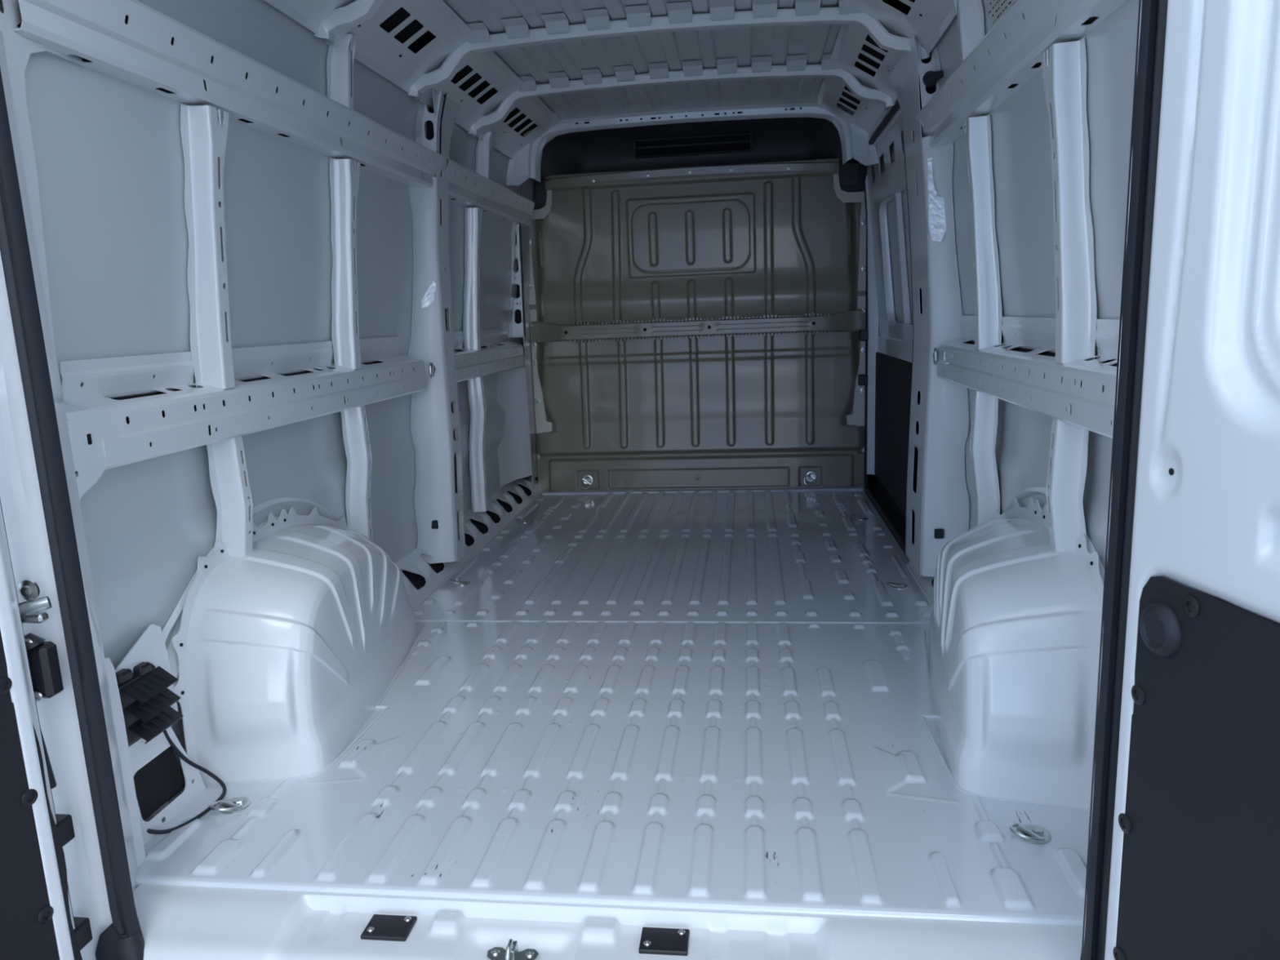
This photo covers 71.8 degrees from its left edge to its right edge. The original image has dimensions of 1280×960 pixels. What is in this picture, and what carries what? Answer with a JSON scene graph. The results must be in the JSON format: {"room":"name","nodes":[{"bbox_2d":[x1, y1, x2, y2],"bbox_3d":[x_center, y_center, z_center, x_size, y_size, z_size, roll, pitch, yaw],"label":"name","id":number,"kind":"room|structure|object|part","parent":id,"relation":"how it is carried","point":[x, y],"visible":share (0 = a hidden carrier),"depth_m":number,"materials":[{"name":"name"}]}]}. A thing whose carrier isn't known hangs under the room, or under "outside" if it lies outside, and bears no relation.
{"room":"cargo space","nodes":[
{"label":"cargo space","id":0,"kind":"room"},
{"bbox_2d":[0,0,546,959],"bbox_3d":[-0.769,-0.476,3.282,0.363,2.220,4.105,-1,11,7],"label":"wall","id":1,"kind":"structure","parent":0,"point":[253,251],"depth_m":2.05,"materials":[{"name":"white metal"}]},
{"bbox_2d":[0,498,82,959],"bbox_3d":[-1.117,0.135,0.956,0.087,1.991,0.869,2,11,19],"label":"door","id":2,"kind":"structure","parent":1,"relation":"in","point":[37,922],"depth_m":1.35,"materials":[{"name":"white paint"}]},
{"bbox_2d":[55,813,75,846],"bbox_3d":[-0.956,0.574,1.442,0.043,0.044,0.040,-1,11,7],"label":"block","id":3,"kind":"object","parent":2,"relation":"attached to","point":[64,825],"visible":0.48,"depth_m":1.44,"materials":[{"name":"black plastic"}]},
{"bbox_2d":[73,916,92,951],"bbox_3d":[-0.948,0.760,1.477,0.043,0.044,0.040,-1,11,7],"label":"block","id":4,"kind":"object","parent":2,"relation":"attached to","point":[82,931],"visible":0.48,"depth_m":1.48,"materials":[{"name":"black plastic"}]},
{"bbox_3d":[-0.978,0.402,1.409,0.056,0.202,0.035,-8,12,-27],"label":"hinge arm","id":5,"kind":"part","parent":1,"relation":"part of","materials":[{"name":"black metal"}]},
{"bbox_2d":[0,67,144,959],"bbox_3d":[-0.930,-0.018,1.377,0.088,1.825,0.047,-1,11,7],"label":"weatherstrip","id":6,"kind":"object","parent":1,"relation":"attached to","point":[123,940],"visible":1,"depth_m":1.40,"materials":[{"name":"grey rubber"}]},
{"bbox_2d":[114,662,182,745],"bbox_3d":[-1.023,0.450,1.818,0.076,0.155,0.136,-1,11,7],"label":"air vent","id":7,"kind":"object","parent":1,"relation":"in","point":[146,699],"visible":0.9,"depth_m":1.80,"materials":[{"name":"black plastic"}]},
{"bbox_2d":[146,729,226,834],"bbox_3d":[-0.978,0.612,1.866,0.095,0.212,0.224,0,11,12],"label":"cable","id":8,"kind":"object","parent":7,"relation":"hanging from","point":[172,744],"visible":0.8,"depth_m":1.91,"materials":[{"name":"grey rubber"}]},
{"bbox_3d":[-1.008,0.627,1.863,0.024,0.205,0.240,-1,11,7],"label":"vent panel","id":9,"kind":"part","parent":1,"relation":"part of","materials":[{"name":"white paint"}]},
{"bbox_3d":[-0.900,-0.969,2.395,0.090,0.157,1.980,-1,11,7],"label":"cant rail","id":10,"kind":"part","parent":1,"relation":"part of","materials":[{"name":"white metal"}]},
{"bbox_3d":[-0.952,-0.238,2.480,0.109,0.149,1.700,-1,11,7],"label":"belt rail","id":11,"kind":"part","parent":1,"relation":"part of","materials":[{"name":"white metal"}]},
{"bbox_2d":[429,362,435,377],"bbox_3d":[-0.788,-0.419,3.352,0.012,0.056,0.074,-2,11,1],"label":"ring","id":12,"kind":"object","parent":1,"relation":"attached to","point":[432,368],"visible":1,"depth_m":3.33,"materials":[{"name":"metal"}]},
{"bbox_3d":[-0.770,0.221,4.074,0.132,0.174,2.440,-1,11,7],"label":"kick panel","id":13,"kind":"part","parent":1,"relation":"part of","materials":[{"name":"white paint"}]},
{"bbox_3d":[-0.745,-0.565,4.177,0.109,0.149,1.180,-1,11,7],"label":"belt rail","id":14,"kind":"part","parent":1,"relation":"part of","materials":[{"name":"white metal"}]},
{"bbox_3d":[-0.692,-1.297,4.101,0.090,0.157,1.400,-1,11,7],"label":"cant rail","id":15,"kind":"part","parent":1,"relation":"part of","materials":[{"name":"white metal"}]},
{"bbox_2d":[487,938,538,959],"bbox_3d":[-0.219,0.796,1.493,0.090,0.035,0.048,-1,11,7],"label":"lock striker","id":16,"kind":"object","parent":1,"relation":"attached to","point":[512,953],"visible":1,"depth_m":1.50,"materials":[{"name":"metal"}]},
{"bbox_3d":[-0.218,0.811,1.496,0.090,0.004,0.048,-1,11,7],"label":"plate","id":17,"kind":"part","parent":16,"relation":"part of","materials":[{"name":"metal"}]},
{"bbox_3d":[-0.571,-1.595,4.429,0.216,0.221,0.062,-1,11,7],"label":"corner panel","id":18,"kind":"part","parent":1,"relation":"part of","materials":[{"name":"white paint"}]},
{"bbox_2d":[94,884,1083,959],"bbox_3d":[-0.102,0.855,1.518,1.720,0.176,0.160,-1,11,7],"label":"door sill","id":19,"kind":"structure","parent":1,"relation":"attached to","point":[177,922],"depth_m":1.53,"materials":[{"name":"white paint"}]},
{"bbox_2d":[360,914,417,941],"bbox_3d":[-0.444,0.793,1.566,0.082,0.016,0.058,-1,11,7],"label":"plate","id":20,"kind":"object","parent":19,"relation":"on","point":[380,926],"visible":1,"depth_m":1.56,"materials":[{"name":"black plastic"}]},
{"bbox_2d":[638,927,689,955],"bbox_3d":[0.042,0.786,1.506,0.082,0.016,0.058,-1,11,7],"label":"plate","id":21,"kind":"object","parent":19,"relation":"on","point":[654,940],"visible":1,"depth_m":1.50,"materials":[{"name":"black plastic"}]},
{"bbox_2d":[263,0,956,182],"bbox_3d":[0.039,-1.377,2.766,1.750,0.326,3.520,-1,11,7],"label":"ceiling","id":22,"kind":"structure","parent":0,"point":[522,72],"depth_m":3.26,"materials":[{"name":"white metal"}]},
{"bbox_3d":[-0.700,-1.395,2.863,0.252,0.175,3.500,-1,11,7],"label":"cant panel","id":23,"kind":"part","parent":22,"relation":"part of","materials":[{"name":"white paint"}]},
{"bbox_2d":[533,117,859,202],"bbox_3d":[0.239,-1.667,4.567,1.800,0.418,0.828,-1,11,7],"label":"headliner","id":24,"kind":"object","parent":22,"relation":"attached to","point":[745,141],"visible":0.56,"depth_m":4.86,"materials":[{"name":"plastic"}]},
{"bbox_2d":[632,132,751,158],"bbox_3d":[0.291,-1.845,4.886,0.650,0.082,0.128,-1,11,7],"label":"vent","id":25,"kind":"object","parent":24,"relation":"attached to","point":[667,144],"depth_m":4.87,"materials":[{"name":"black plastic"}]},
{"bbox_3d":[0.779,-1.418,2.679,0.252,0.175,3.500,-1,11,7],"label":"cant panel","id":26,"kind":"part","parent":22,"relation":"part of","materials":[{"name":"white paint"}]},
{"bbox_2d":[136,487,1089,925],"bbox_3d":[0.123,0.399,3.378,1.970,0.030,3.703,-1,11,7],"label":"floor","id":27,"kind":"structure","parent":0,"point":[714,700],"depth_m":2.08,"materials":[{"name":"white paint"}]},
{"bbox_2d":[209,796,250,813],"bbox_3d":[-0.887,0.700,1.914,0.064,0.022,0.084,3,12,27],"label":"ring","id":28,"kind":"object","parent":27,"relation":"on","point":[238,803],"visible":1,"depth_m":1.91,"materials":[{"name":"metal"}]},
{"bbox_2d":[171,506,426,786],"bbox_3d":[-0.813,0.330,2.474,0.281,0.541,1.165,-1,11,7],"label":"wheel arch","id":29,"kind":"object","parent":27,"relation":"on","point":[286,649],"visible":0.99,"depth_m":2.04,"materials":[{"name":"white paint"}]},
{"bbox_2d":[448,578,470,586],"bbox_3d":[-0.711,0.397,3.475,0.084,0.022,0.064,-7,11,-22],"label":"ring","id":30,"kind":"object","parent":27,"relation":"on","point":[458,582],"visible":1,"depth_m":3.47,"materials":[{"name":"metal"}]},
{"bbox_3d":[-0.701,0.405,3.481,0.062,0.004,0.062,-7,11,-22],"label":"plate","id":31,"kind":"part","parent":30,"relation":"part of","materials":[{"name":"metal"}]},
{"bbox_2d":[514,518,530,523],"bbox_3d":[-0.597,0.202,4.495,0.084,0.022,0.064,-7,11,-22],"label":"ring","id":32,"kind":"object","parent":27,"relation":"on","point":[521,520],"visible":1,"depth_m":4.48,"materials":[{"name":"metal"}]},
{"bbox_3d":[-0.012,0.613,2.270,1.970,0.028,1.430,-1,11,7],"label":"panel","id":33,"kind":"part","parent":27,"relation":"part of","materials":[{"name":"white paint"}]},
{"bbox_3d":[0.137,0.369,3.491,1.896,0.015,1.087,-1,11,7],"label":"panel","id":34,"kind":"part","parent":27,"relation":"part of","materials":[{"name":"white paint"}]},
{"bbox_3d":[0.272,0.156,4.600,1.896,0.015,1.194,-1,11,7],"label":"panel","id":35,"kind":"part","parent":27,"relation":"part of","materials":[{"name":"white paint"}]},
{"bbox_2d":[542,486,863,494],"bbox_3d":[0.342,0.063,5.077,1.835,0.013,0.058,-1,11,7],"label":"strip","id":36,"kind":"object","parent":27,"relation":"on","point":[851,488],"visible":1,"depth_m":5.06,"materials":[{"name":"white metal"}]},
{"bbox_2d":[851,515,867,519],"bbox_3d":[1.064,0.177,4.283,0.084,0.022,0.064,-7,11,-22],"label":"ring","id":37,"kind":"object","parent":27,"relation":"on","point":[859,517],"visible":1,"depth_m":4.26,"materials":[{"name":"metal"}]},
{"bbox_3d":[1.075,0.184,4.289,0.062,0.004,0.062,-7,11,-22],"label":"plate","id":38,"kind":"part","parent":37,"relation":"part of","materials":[{"name":"metal"}]},
{"bbox_2d":[886,581,908,589],"bbox_3d":[0.939,0.380,3.225,0.084,0.022,0.064,-7,11,-22],"label":"ring","id":39,"kind":"object","parent":27,"relation":"on","point":[900,586],"visible":1,"depth_m":3.21,"materials":[{"name":"metal"}]},
{"bbox_3d":[0.949,0.388,3.231,0.062,0.004,0.062,-7,11,-22],"label":"plate","id":40,"kind":"part","parent":39,"relation":"part of","materials":[{"name":"metal"}]},
{"bbox_2d":[920,497,1103,812],"bbox_3d":[0.845,0.304,2.267,0.281,0.541,1.165,-1,11,7],"label":"wheel arch","id":41,"kind":"object","parent":27,"relation":"on","point":[1012,668],"visible":0.94,"depth_m":1.81,"materials":[{"name":"white paint"}]},
{"bbox_2d":[1009,823,1051,844],"bbox_3d":[0.751,0.675,1.702,0.084,0.022,0.064,-8,12,-27],"label":"ring","id":42,"kind":"object","parent":27,"relation":"on","point":[1033,833],"visible":1,"depth_m":1.70,"materials":[{"name":"metal"}]},
{"bbox_2d":[528,158,866,491],"bbox_3d":[0.309,-0.825,4.973,1.912,1.800,0.129,-1,11,7],"label":"bulkhead","id":43,"kind":"object","parent":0,"point":[692,327],"visible":0.98,"depth_m":4.96,"materials":[{"name":"brown paint"}]},
{"bbox_3d":[-0.575,-1.560,4.937,0.180,0.205,0.003,-1,11,7],"label":"corner plate","id":44,"kind":"part","parent":43,"relation":"part of","materials":[{"name":"grey paint"}]},
{"bbox_2d":[580,475,592,488],"bbox_3d":[-0.313,0.012,5.167,0.073,0.079,0.022,-1,11,7],"label":"ring","id":45,"kind":"object","parent":43,"relation":"attached to","point":[587,479],"visible":1,"depth_m":5.17,"materials":[{"name":"metal"}]},
{"bbox_3d":[-0.306,0.002,5.173,0.062,0.062,0.004,33,13,0],"label":"plate","id":46,"kind":"part","parent":45,"relation":"part of","materials":[{"name":"metal"}]},
{"bbox_2d":[804,471,817,485],"bbox_3d":[0.965,-0.008,5.008,0.073,0.079,0.022,-1,11,7],"label":"ring","id":47,"kind":"object","parent":43,"relation":"attached to","point":[811,476],"visible":1,"depth_m":5.01,"materials":[{"name":"metal"}]},
{"bbox_3d":[0.972,-0.018,5.014,0.062,0.062,0.004,33,13,0],"label":"plate","id":48,"kind":"part","parent":47,"relation":"part of","materials":[{"name":"metal"}]},
{"bbox_3d":[1.122,-1.587,4.725,0.180,0.205,0.003,-1,11,7],"label":"corner plate","id":49,"kind":"part","parent":43,"relation":"part of","materials":[{"name":"grey paint"}]},
{"bbox_2d":[535,474,878,489],"bbox_3d":[0.376,-0.883,5.487,2.140,2.320,0.680,-1,11,7],"label":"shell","id":50,"kind":"object","parent":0,"point":[873,478],"depth_m":5.19,"materials":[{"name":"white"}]},
{"bbox_2d":[832,0,1142,946],"bbox_3d":[0.978,-0.490,2.995,0.321,2.220,3.942,-1,11,6],"label":"wall","id":51,"kind":"structure","parent":0,"point":[1017,157],"depth_m":2.22,"materials":[{"name":"white metal"}]},
{"bbox_3d":[1.032,-1.620,4.229,0.216,0.221,0.062,-1,11,7],"label":"corner panel","id":52,"kind":"part","parent":51,"relation":"part of","materials":[{"name":"white paint"}]},
{"bbox_3d":[1.093,-1.577,3.912,0.087,0.093,1.640,-1,11,7],"label":"door rail","id":53,"kind":"part","parent":51,"relation":"part of","materials":[{"name":"white metal"}]},
{"bbox_3d":[1.216,0.141,4.248,0.101,0.141,1.640,-1,11,7],"label":"sill","id":54,"kind":"part","parent":51,"relation":"part of","materials":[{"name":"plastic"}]},
{"bbox_2d":[866,111,913,512],"bbox_3d":[1.160,-0.749,4.120,0.190,2.100,1.710,-1,11,7],"label":"door","id":55,"kind":"structure","parent":51,"relation":"in","point":[888,201],"depth_m":4.20,"materials":[{"name":"white"}]},
{"bbox_2d":[857,100,914,551],"bbox_3d":[1.114,-0.681,4.058,0.085,1.788,1.501,-1,11,7],"label":"weatherstrip","id":56,"kind":"object","parent":55,"relation":"attached to","point":[863,335],"depth_m":4.60,"materials":[{"name":"grey rubber"}]},
{"bbox_3d":[1.142,-1.081,3.991,0.096,1.000,1.540,-1,11,7],"label":"frame","id":57,"kind":"part","parent":55,"relation":"part of","materials":[{"name":"white paint"}]},
{"bbox_3d":[1.060,0.340,3.059,0.132,0.174,0.850,-1,11,7],"label":"kick panel","id":58,"kind":"part","parent":51,"relation":"part of","materials":[{"name":"white paint"}]},
{"bbox_2d":[922,70,943,86],"bbox_3d":[0.933,-1.282,2.809,0.048,0.048,0.085,-3,11,-5],"label":"grommet","id":59,"kind":"object","parent":51,"relation":"attached to","point":[930,78],"visible":1,"depth_m":2.80,"materials":[{"name":"grey rubber"}]},
{"bbox_2d":[933,347,937,364],"bbox_3d":[0.996,-0.419,2.981,0.012,0.056,0.074,0,11,13],"label":"ring","id":60,"kind":"object","parent":51,"relation":"attached to","point":[935,353],"visible":1,"depth_m":2.95,"materials":[{"name":"metal"}]},
{"bbox_2d":[986,0,1015,27],"bbox_3d":[0.861,-1.159,2.108,0.026,0.120,0.220,-1,11,7],"label":"paper label","id":61,"kind":"object","parent":51,"relation":"attached to","point":[997,8],"visible":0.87,"depth_m":2.16,"materials":[{"name":"white"}]},
{"bbox_2d":[988,0,1011,23],"bbox_3d":[0.859,-1.165,2.115,0.018,0.088,0.205,-1,11,7],"label":"print","id":62,"kind":"object","parent":61,"relation":"attached to","point":[997,8],"depth_m":2.15,"materials":[{"name":"grey"}]},
{"bbox_3d":[0.858,-0.978,2.077,0.090,0.157,1.780,-1,11,7],"label":"cant rail","id":63,"kind":"part","parent":51,"relation":"part of","materials":[{"name":"white metal"}]},
{"bbox_3d":[0.958,-0.259,2.192,0.109,0.149,1.600,-1,11,7],"label":"belt rail","id":64,"kind":"part","parent":51,"relation":"part of","materials":[{"name":"white metal"}]},
{"bbox_2d":[1080,0,1167,959],"bbox_3d":[0.661,-0.043,1.179,0.088,1.825,0.047,-1,11,7],"label":"weatherstrip","id":65,"kind":"object","parent":51,"relation":"attached to","point":[1147,96],"visible":0.78,"depth_m":1.18,"materials":[{"name":"grey rubber"}]},
{"bbox_2d":[1102,0,1279,959],"bbox_3d":[0.707,0.102,0.749,0.096,1.991,0.869,-3,11,-5],"label":"door","id":66,"kind":"structure","parent":51,"relation":"in","point":[1192,872],"depth_m":1.00,"materials":[{"name":"white paint"}]}
]}

